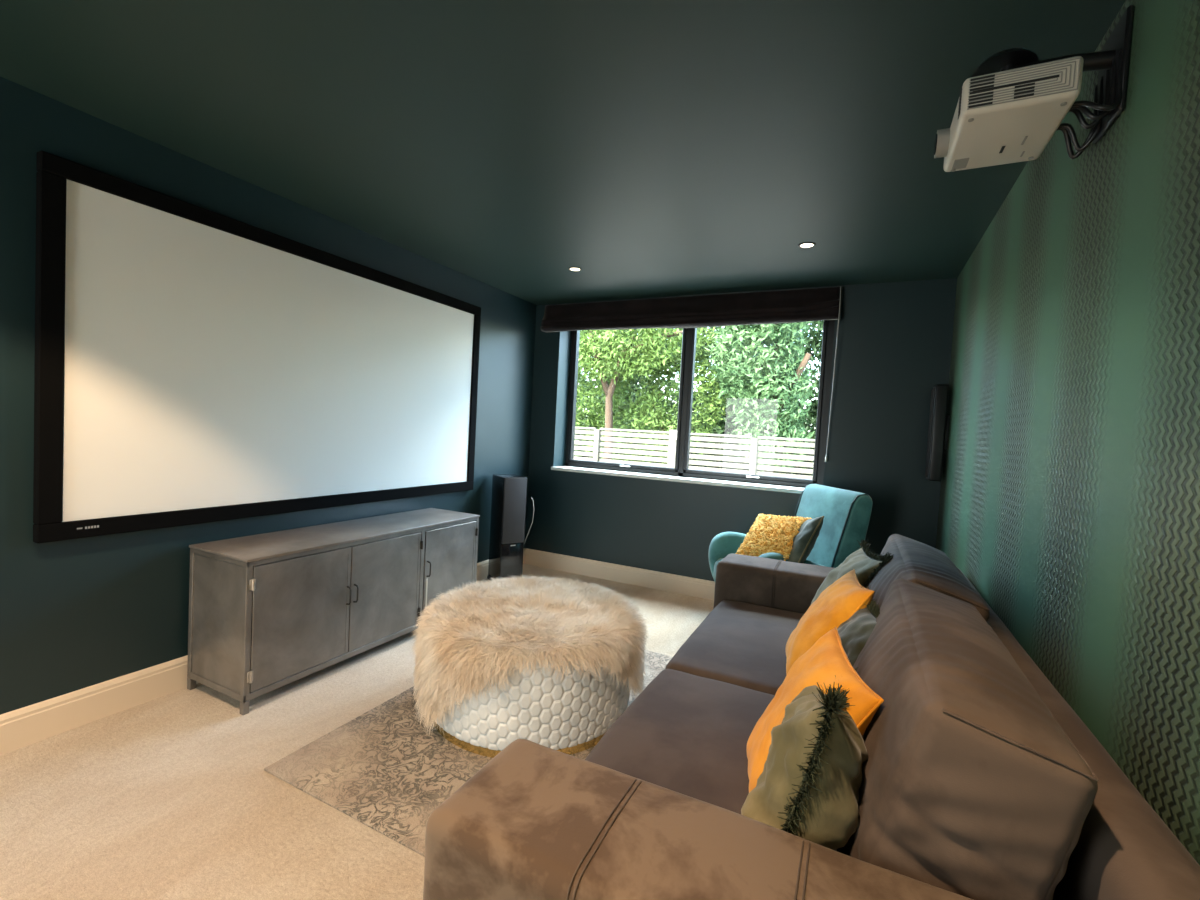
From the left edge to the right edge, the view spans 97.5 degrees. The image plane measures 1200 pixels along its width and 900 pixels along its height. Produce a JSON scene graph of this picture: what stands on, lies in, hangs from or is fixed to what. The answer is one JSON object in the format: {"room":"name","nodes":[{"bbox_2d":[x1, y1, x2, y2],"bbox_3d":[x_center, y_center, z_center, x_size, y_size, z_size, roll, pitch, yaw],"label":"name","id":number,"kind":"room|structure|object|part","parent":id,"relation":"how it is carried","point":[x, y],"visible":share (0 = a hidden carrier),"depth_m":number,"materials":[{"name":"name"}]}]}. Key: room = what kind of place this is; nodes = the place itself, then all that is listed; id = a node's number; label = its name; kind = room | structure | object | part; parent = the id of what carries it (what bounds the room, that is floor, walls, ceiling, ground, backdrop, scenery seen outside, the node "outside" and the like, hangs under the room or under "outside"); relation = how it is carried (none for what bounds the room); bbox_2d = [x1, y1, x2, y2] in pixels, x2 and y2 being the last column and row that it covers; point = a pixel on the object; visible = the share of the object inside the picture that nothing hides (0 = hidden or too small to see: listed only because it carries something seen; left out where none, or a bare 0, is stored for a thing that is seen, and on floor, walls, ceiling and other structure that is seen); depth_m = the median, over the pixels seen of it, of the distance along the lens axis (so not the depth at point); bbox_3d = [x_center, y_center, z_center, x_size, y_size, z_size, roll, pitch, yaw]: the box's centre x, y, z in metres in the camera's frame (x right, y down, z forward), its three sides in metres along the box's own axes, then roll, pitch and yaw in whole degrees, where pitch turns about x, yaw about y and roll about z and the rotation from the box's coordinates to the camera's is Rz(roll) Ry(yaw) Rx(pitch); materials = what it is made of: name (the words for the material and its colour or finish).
{"room":"home cinema room","nodes":[
{"label":"home cinema room","id":0,"kind":"room"},
{"bbox_2d":[0,76,536,714],"bbox_3d":[-2.051,-0.098,2.162,0.120,2.400,6.136,4,3,26],"label":"wall","id":1,"kind":"structure","parent":0,"point":[76,614],"depth_m":2.17,"materials":[{"name":"teal paint"}]},
{"bbox_2d":[33,150,480,542],"bbox_3d":[-1.516,-0.382,3.025,0.041,1.425,2.458,4,3,26],"label":"projector screen","id":2,"kind":"object","parent":1,"relation":"attached to","point":[194,364],"visible":1,"depth_m":2.45,"materials":[{"name":"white fabric"}]},
{"bbox_2d":[0,548,525,754],"bbox_3d":[-2.049,1.032,2.178,0.018,0.144,6.136,4,3,26],"label":"baseboard","id":3,"kind":"structure","parent":1,"relation":"attached to","point":[22,727],"depth_m":2.13,"materials":[{"name":"beige paint"}]},
{"bbox_2d":[0,564,713,899],"bbox_3d":[-0.610,1.270,1.477,3.483,0.120,6.376,4,3,26],"label":"floor","id":4,"kind":"structure","parent":0,"point":[171,796],"depth_m":1.72,"materials":[{"name":"beige carpet"}]},
{"bbox_2d":[187,508,479,714],"bbox_3d":[-1.349,0.772,2.989,0.467,0.671,1.519,4,3,26],"label":"sideboard","id":5,"kind":"object","parent":4,"relation":"on","point":[268,612],"visible":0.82,"depth_m":2.52,"materials":[{"name":"grey metal"}]},
{"bbox_3d":[-1.885,1.075,2.430,0.026,0.055,0.026,4,3,26],"label":"leg","id":6,"kind":"part","parent":5,"relation":"part of","materials":[{"name":"grey metal"}]},
{"bbox_3d":[-1.522,1.101,2.252,0.026,0.055,0.026,4,3,26],"label":"leg","id":7,"kind":"part","parent":5,"relation":"part of","materials":[{"name":"grey metal"}]},
{"bbox_3d":[-1.385,0.766,2.466,0.018,0.544,0.480,4,3,26],"label":"door","id":8,"kind":"part","parent":5,"relation":"part of","materials":[{"name":"grey metal"}]},
{"bbox_3d":[-1.267,0.735,2.655,0.032,0.099,0.009,4,3,26],"label":"handle","id":9,"kind":"part","parent":5,"relation":"part of","materials":[{"name":"grey metal"}]},
{"bbox_3d":[-1.248,0.735,2.693,0.032,0.099,0.009,4,3,26],"label":"handle","id":10,"kind":"part","parent":5,"relation":"part of","materials":[{"name":"grey metal"}]},
{"bbox_3d":[-1.174,0.760,2.896,0.018,0.544,0.471,4,3,26],"label":"door","id":11,"kind":"part","parent":5,"relation":"part of","materials":[{"name":"grey metal"}]},
{"bbox_3d":[-1.043,0.865,3.161,0.004,0.185,0.012,4,3,26],"label":"latch plate","id":12,"kind":"part","parent":5,"relation":"part of","materials":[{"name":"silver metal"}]},
{"bbox_3d":[-0.952,0.753,3.348,0.018,0.544,0.459,4,3,26],"label":"door","id":13,"kind":"part","parent":5,"relation":"part of","materials":[{"name":"grey metal"}]},
{"bbox_2d":[264,649,672,856],"bbox_3d":[-0.289,1.183,2.415,1.215,0.010,1.735,4,3,26],"label":"area rug","id":14,"kind":"object","parent":4,"relation":"on","point":[381,769],"visible":0.31,"depth_m":1.94,"materials":[{"name":"beige carpet"}]},
{"bbox_2d":[433,653,630,757],"bbox_3d":[-0.315,0.964,2.461,0.940,0.421,0.940,4,3,26],"label":"pouf","id":15,"kind":"object","parent":14,"relation":"on","point":[563,715],"visible":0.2,"depth_m":2.03,"materials":[{"name":"fabric"}]},
{"bbox_2d":[411,574,648,737],"bbox_3d":[-0.311,0.913,2.459,1.084,0.454,1.081,4,3,30],"label":"fur throw","id":16,"kind":"object","parent":15,"relation":"on","point":[466,634],"visible":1,"depth_m":2.17,"materials":[{"name":"beige fur"}]},
{"bbox_2d":[487,474,526,580],"bbox_3d":[-0.761,0.647,4.319,0.204,0.875,0.260,1,3,-34],"label":"tower speaker","id":17,"kind":"object","parent":4,"relation":"on","point":[508,501],"visible":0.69,"depth_m":4.22},
{"bbox_3d":[-0.709,0.905,4.232,0.192,0.312,0.012,1,3,-34],"label":"panel","id":18,"kind":"part","parent":17,"relation":"part of","materials":[{"name":"black paint"}]},
{"bbox_2d":[502,478,526,543],"bbox_3d":[-0.685,0.484,4.212,0.192,0.526,0.018,1,3,-34],"label":"grille","id":19,"kind":"object","parent":17,"relation":"attached to","point":[514,490],"depth_m":4.20,"materials":[{"name":"grey fabric"}]},
{"bbox_2d":[524,497,533,543],"bbox_3d":[-0.647,0.608,4.386,0.203,0.445,0.031,4,3,26],"label":"cable","id":20,"kind":"object","parent":17,"relation":"attached to","point":[531,497],"visible":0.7,"depth_m":4.35,"materials":[{"name":"grey plastic"}]},
{"bbox_2d":[708,484,872,580],"bbox_3d":[1.178,0.730,3.361,0.800,1.000,0.710,3,2,-11],"label":"armchair","id":21,"kind":"object","parent":4,"relation":"on","point":[846,513],"visible":0.21,"depth_m":3.25,"materials":[{"name":"fabric"}]},
{"bbox_3d":[1.074,0.837,3.347,0.599,0.226,0.500,3,2,-11],"label":"seat","id":22,"kind":"part","parent":21,"relation":"part of","materials":[{"name":"teal fabric"}]},
{"bbox_3d":[1.087,0.809,3.649,0.708,0.478,0.120,3,2,-11],"label":"arm","id":23,"kind":"part","parent":21,"relation":"part of","materials":[{"name":"teal fabric"}]},
{"bbox_2d":[735,513,811,560],"bbox_3d":[1.047,0.550,3.194,0.298,0.332,0.422,2,3,-34],"label":"cushion","id":24,"kind":"object","parent":21,"relation":"on","point":[768,533],"visible":0.81,"depth_m":3.14,"materials":[{"name":"yellow fabric"}]},
{"bbox_3d":[1.197,0.838,3.070,0.708,0.478,0.120,3,2,-11],"label":"arm","id":25,"kind":"part","parent":21,"relation":"part of","materials":[{"name":"teal fabric"}]},
{"bbox_2d":[788,516,823,562],"bbox_3d":[1.159,0.575,3.130,0.216,0.436,0.475,3,2,4],"label":"cushion","id":26,"kind":"object","parent":21,"relation":"on","point":[804,541],"visible":0.41,"depth_m":2.97,"materials":[{"name":"grey fabric"}]},
{"bbox_3d":[1.440,0.605,3.405,0.281,0.725,0.574,3,2,-11],"label":"backrest","id":27,"kind":"part","parent":21,"relation":"part of","materials":[{"name":"teal fabric"}]},
{"bbox_2d":[423,534,1199,899],"bbox_3d":[0.701,0.815,1.731,1.140,0.906,2.425,4,3,26],"label":"velvet sofa","id":28,"kind":"object","parent":4,"relation":"on","point":[980,781],"visible":0.89,"depth_m":0.87,"materials":[{"name":"brown"}]},
{"bbox_2d":[585,669,774,813],"bbox_3d":[0.392,0.909,1.377,0.828,0.230,0.883,4,3,26],"label":"seat cushion","id":29,"kind":"object","parent":28,"relation":"on","point":[688,732],"depth_m":1.45,"materials":[{"name":"brown fabric"}]},
{"bbox_3d":[0.231,0.931,0.799,1.127,0.582,0.313,4,3,26],"label":"arm","id":30,"kind":"part","parent":28,"relation":"part of","materials":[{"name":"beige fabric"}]},
{"bbox_2d":[665,600,803,694],"bbox_3d":[0.789,0.898,2.187,0.826,0.229,0.922,4,3,26],"label":"seat cushion","id":31,"kind":"object","parent":28,"relation":"on","point":[742,643],"depth_m":2.12,"materials":[{"name":"brown fabric"}]},
{"bbox_3d":[1.150,0.903,2.678,1.125,0.580,0.302,4,3,26],"label":"arm","id":32,"kind":"part","parent":28,"relation":"part of","materials":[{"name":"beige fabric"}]},
{"bbox_2d":[741,659,867,850],"bbox_3d":[0.422,0.655,1.059,0.213,0.513,0.525,4,3,30],"label":"cushion","id":33,"kind":"object","parent":28,"relation":"on","point":[808,785],"visible":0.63,"depth_m":0.93,"materials":[{"name":"green fabric"}]},
{"bbox_2d":[746,627,883,792],"bbox_3d":[0.472,0.650,1.225,0.231,0.384,0.435,4,2,13],"label":"cushion","id":34,"kind":"object","parent":28,"relation":"on","point":[826,659],"visible":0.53,"depth_m":1.21,"materials":[{"name":"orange fabric"}]},
{"bbox_2d":[785,569,874,674],"bbox_3d":[0.779,0.613,1.825,0.243,0.396,0.448,4,2,18],"label":"cushion","id":35,"kind":"object","parent":28,"relation":"on","point":[840,600],"visible":0.69,"depth_m":1.72,"materials":[{"name":"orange fabric"}]},
{"bbox_2d":[807,539,893,607],"bbox_3d":[1.028,0.609,2.237,0.297,0.476,0.546,4,2,17],"label":"cushion","id":36,"kind":"object","parent":28,"relation":"on","point":[865,562],"visible":0.4,"depth_m":2.17,"materials":[{"name":"green fabric"}]},
{"bbox_2d":[837,585,879,666],"bbox_3d":[0.704,0.621,1.531,0.274,0.439,0.489,4,2,13],"label":"cushion","id":37,"kind":"object","parent":28,"relation":"on","point":[854,633],"visible":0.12,"depth_m":1.48,"materials":[{"name":"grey fabric"}]},
{"bbox_2d":[867,534,988,621],"bbox_3d":[1.166,0.630,1.997,0.360,0.507,0.932,4,3,26],"label":"cushion","id":38,"kind":"object","parent":28,"relation":"on","point":[913,561],"depth_m":1.79,"materials":[{"name":"brown fabric"}]},
{"bbox_2d":[837,579,1097,899],"bbox_3d":[0.747,0.639,1.210,0.358,0.508,0.916,4,3,26],"label":"cushion","id":39,"kind":"object","parent":28,"relation":"on","point":[971,787],"depth_m":0.83,"materials":[{"name":"brown fabric"}]},
{"bbox_3d":[1.149,0.891,1.513,0.135,0.664,2.425,4,3,26],"label":"frame","id":40,"kind":"part","parent":28,"relation":"part of","materials":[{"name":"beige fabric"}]},
{"bbox_2d":[0,0,1125,304],"bbox_3d":[-0.422,-1.261,1.482,3.483,0.150,6.616,4,3,26],"label":"ceiling","id":41,"kind":"structure","parent":0,"point":[648,148],"depth_m":1.88,"materials":[{"name":"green paint"}]},
{"bbox_2d":[568,267,581,271],"bbox_3d":[-0.174,-1.259,3.669,0.094,0.006,0.094,4,3,26],"label":"recessed light","id":42,"kind":"object","parent":41,"relation":"in","point":[574,269],"visible":1,"depth_m":3.67,"materials":[{"name":"grey metal"}]},
{"bbox_2d":[798,242,815,248],"bbox_3d":[1.173,-1.159,2.983,0.094,0.006,0.094,4,3,26],"label":"recessed light","id":43,"kind":"object","parent":41,"relation":"in","point":[806,245],"visible":1,"depth_m":2.98,"materials":[{"name":"grey metal"}]},
{"bbox_2d":[525,278,956,581],"bbox_3d":[0.878,0.095,4.348,3.483,2.650,0.360,4,3,26],"label":"wall","id":44,"kind":"structure","parent":0,"point":[894,342],"depth_m":3.75,"materials":[{"name":"teal paint"}]},
{"bbox_2d":[525,548,714,599],"bbox_3d":[0.742,1.098,4.219,3.207,0.144,0.018,4,3,26],"label":"baseboard","id":45,"kind":"structure","parent":44,"relation":"attached to","point":[690,586],"depth_m":4.47,"materials":[{"name":"beige paint"}]},
{"bbox_2d":[551,466,803,493],"bbox_3d":[0.642,0.239,4.397,2.294,0.028,0.282,4,3,26],"label":"sill","id":46,"kind":"structure","parent":44,"relation":"attached to","point":[779,488],"depth_m":4.27,"materials":[{"name":"white paint"}]},
{"bbox_2d":[540,286,842,461],"bbox_3d":[0.559,-0.612,4.221,2.440,1.235,0.106,4,3,26],"label":"blind","id":47,"kind":"object","parent":44,"relation":"attached to","point":[810,304],"visible":1,"depth_m":4.08,"materials":[{"name":"black fabric"}]},
{"bbox_3d":[1.639,-0.550,3.680,0.013,1.171,0.075,3,2,9],"label":"pull cord","id":48,"kind":"part","parent":47,"relation":"part of","materials":[{"name":"grey fabric"}]},
{"bbox_2d":[565,320,834,487],"bbox_3d":[0.727,-0.455,4.466,2.264,1.360,0.107,4,3,26],"label":"window","id":49,"kind":"structure","parent":44,"relation":"in","point":[689,337],"depth_m":4.43,"materials":[{"name":"black"}]},
{"bbox_3d":[0.226,-0.489,4.713,1.074,1.285,0.062,4,3,26],"label":"sash","id":50,"kind":"part","parent":49,"relation":"part of","materials":[{"name":"black metal"}]},
{"bbox_3d":[1.220,-0.416,4.227,1.045,1.285,0.062,4,3,26],"label":"sash","id":51,"kind":"part","parent":49,"relation":"part of","materials":[{"name":"black"}]},
{"bbox_2d":[936,0,1199,864],"bbox_3d":[0.965,0.123,0.689,0.120,2.400,6.136,4,3,26],"label":"wall","id":52,"kind":"structure","parent":0,"point":[1069,501],"depth_m":1.23,"materials":[{"name":"paper"}]},
{"bbox_2d":[925,384,949,481],"bbox_3d":[2.001,-0.100,3.031,0.100,0.588,0.858,4,3,26],"label":"wall speaker","id":53,"kind":"object","parent":52,"relation":"attached to","point":[938,431],"visible":1,"depth_m":3.04,"materials":[{"name":"black plastic"}]},
{"bbox_2d":[925,388,934,476],"bbox_3d":[2.123,-0.110,3.384,0.008,0.570,0.124,4,3,26],"label":"grille","id":54,"kind":"object","parent":53,"relation":"attached to","point":[930,457],"depth_m":3.33,"materials":[{"name":"grey fabric"}]},
{"bbox_2d":[934,5,1134,171],"bbox_3d":[1.098,-0.913,1.365,0.367,0.268,0.321,4,3,26],"label":"ceiling projector","id":55,"kind":"object","parent":52,"relation":"attached to","point":[1013,104],"visible":1,"depth_m":1.29,"materials":[{"name":"beige plastic"}]},
{"bbox_3d":[0.966,-0.880,1.515,0.003,0.054,0.054,4,3,26],"label":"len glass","id":56,"kind":"part","parent":55,"relation":"part of","materials":[{"name":"black glass"}]},
{"bbox_3d":[1.037,-0.824,1.514,0.035,0.003,0.060,4,3,26],"label":"underside panel","id":57,"kind":"part","parent":55,"relation":"part of","materials":[{"name":"grey plastic"}]},
{"bbox_3d":[1.063,-0.864,1.384,0.230,0.093,0.318,4,3,26],"label":"casing","id":58,"kind":"part","parent":55,"relation":"part of","materials":[{"name":"beige plastic"}]},
{"label":"outside","id":59,"kind":"structure","parent":0,"visible":0},
{"bbox_3d":[4.592,1.296,13.551,30.000,0.100,19.404,4,3,26],"label":"ground","id":60,"kind":"structure","parent":59,"visible":0},
{"bbox_2d":[575,327,730,463],"bbox_3d":[0.536,-0.959,10.568,4.180,4.217,1.732,4,3,26],"label":"tree","id":61,"kind":"object","parent":60,"relation":"on","point":[605,352],"visible":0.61,"depth_m":10.32,"materials":[{"name":"green plant"}]},
{"bbox_2d":[573,427,814,479],"bbox_3d":[0.638,0.447,8.411,9.190,1.590,0.170,4,3,26],"label":"slatted fence","id":62,"kind":"object","parent":60,"relation":"on","point":[754,448],"visible":0.15,"depth_m":7.96,"materials":[{"name":"beige paint"}]},
{"bbox_3d":[-0.912,0.270,9.218,1.810,1.408,0.060,4,3,26],"label":"slat panel","id":63,"kind":"part","parent":62,"relation":"part of","materials":[{"name":"beige paint"}]},
{"bbox_3d":[-0.074,0.423,8.799,0.090,1.530,0.100,4,3,26],"label":"post","id":64,"kind":"part","parent":62,"relation":"part of","materials":[{"name":"beige paint"}]},
{"bbox_3d":[0.531,0.376,8.513,1.250,1.408,0.060,4,3,26],"label":"slat panel","id":65,"kind":"part","parent":62,"relation":"part of","materials":[{"name":"beige paint"}]},
{"bbox_3d":[1.120,0.481,8.215,0.150,1.590,0.100,4,3,26],"label":"post","id":66,"kind":"part","parent":62,"relation":"part of","materials":[{"name":"beige paint"}]},
{"bbox_3d":[1.674,0.460,7.954,1.140,1.408,0.060,4,3,26],"label":"slat panel","id":67,"kind":"part","parent":62,"relation":"part of","materials":[{"name":"beige paint"}]},
{"bbox_3d":[2.212,0.591,7.682,0.090,1.530,0.100,4,3,26],"label":"post","id":68,"kind":"part","parent":62,"relation":"part of","materials":[{"name":"beige paint"}]},
{"bbox_3d":[2.809,0.543,7.400,1.230,1.408,0.060,4,3,26],"label":"slat panel","id":69,"kind":"part","parent":62,"relation":"part of","materials":[{"name":"beige paint"}]},
{"bbox_2d":[574,320,823,475],"bbox_3d":[3.297,-1.359,12.922,14.109,5.542,1.836,4,3,26],"label":"hedge","id":70,"kind":"object","parent":60,"relation":"on","point":[813,339],"visible":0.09,"depth_m":12.63,"materials":[{"name":"green plant"}]},
{"bbox_2d":[705,321,814,472],"bbox_3d":[2.824,-0.856,9.454,2.015,4.346,1.495,4,3,26],"label":"tree","id":71,"kind":"object","parent":60,"relation":"on","point":[775,394],"visible":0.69,"depth_m":9.07,"materials":[{"name":"green plant"}]}
]}

